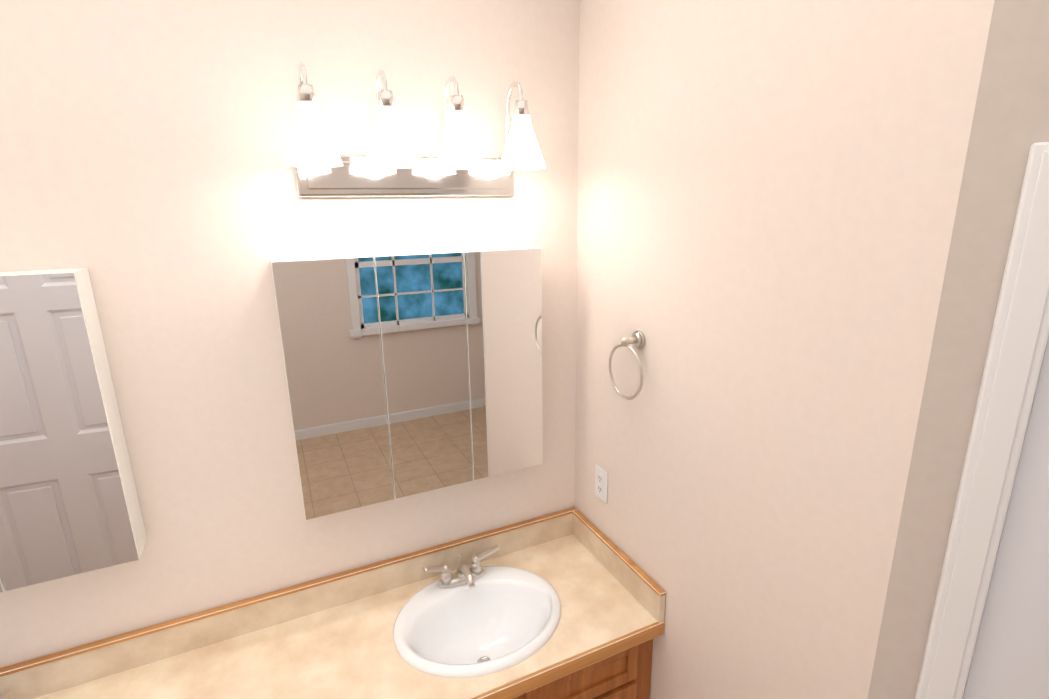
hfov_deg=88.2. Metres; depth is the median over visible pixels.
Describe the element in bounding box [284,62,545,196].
vanity light
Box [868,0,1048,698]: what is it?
wall
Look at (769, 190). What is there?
wall
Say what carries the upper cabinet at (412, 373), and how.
attached to the wall at (146, 178)
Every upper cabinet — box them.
[0,268,146,592]
[270,246,542,519]
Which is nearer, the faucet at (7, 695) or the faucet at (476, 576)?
the faucet at (7, 695)
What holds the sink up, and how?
in the bathroom vanity
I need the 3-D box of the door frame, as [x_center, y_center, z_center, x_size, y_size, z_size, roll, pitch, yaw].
[1.114,0.764,0.813,0.887,2.076,0.122,9,18,33]
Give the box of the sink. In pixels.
[393,565,560,682]
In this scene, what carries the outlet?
attached to the wall at (769, 190)
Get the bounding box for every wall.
[0,0,579,667]
[575,0,994,698]
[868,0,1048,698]
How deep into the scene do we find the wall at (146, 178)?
1.42 m
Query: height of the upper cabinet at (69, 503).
0.720 m
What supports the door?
in the wall at (1010, 125)
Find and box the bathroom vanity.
[0,507,665,698]
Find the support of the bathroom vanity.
on the floor
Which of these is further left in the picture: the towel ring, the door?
the towel ring
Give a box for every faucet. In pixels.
[0,690,12,698]
[421,544,499,588]
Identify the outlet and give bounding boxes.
[595,464,607,502]
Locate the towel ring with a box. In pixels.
[608,330,644,399]
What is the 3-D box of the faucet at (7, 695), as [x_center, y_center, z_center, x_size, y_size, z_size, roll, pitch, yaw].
[-1.323,0.882,1.215,0.263,0.098,0.144,-8,16,-24]
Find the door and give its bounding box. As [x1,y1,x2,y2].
[963,337,1048,698]
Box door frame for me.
[915,142,1048,698]

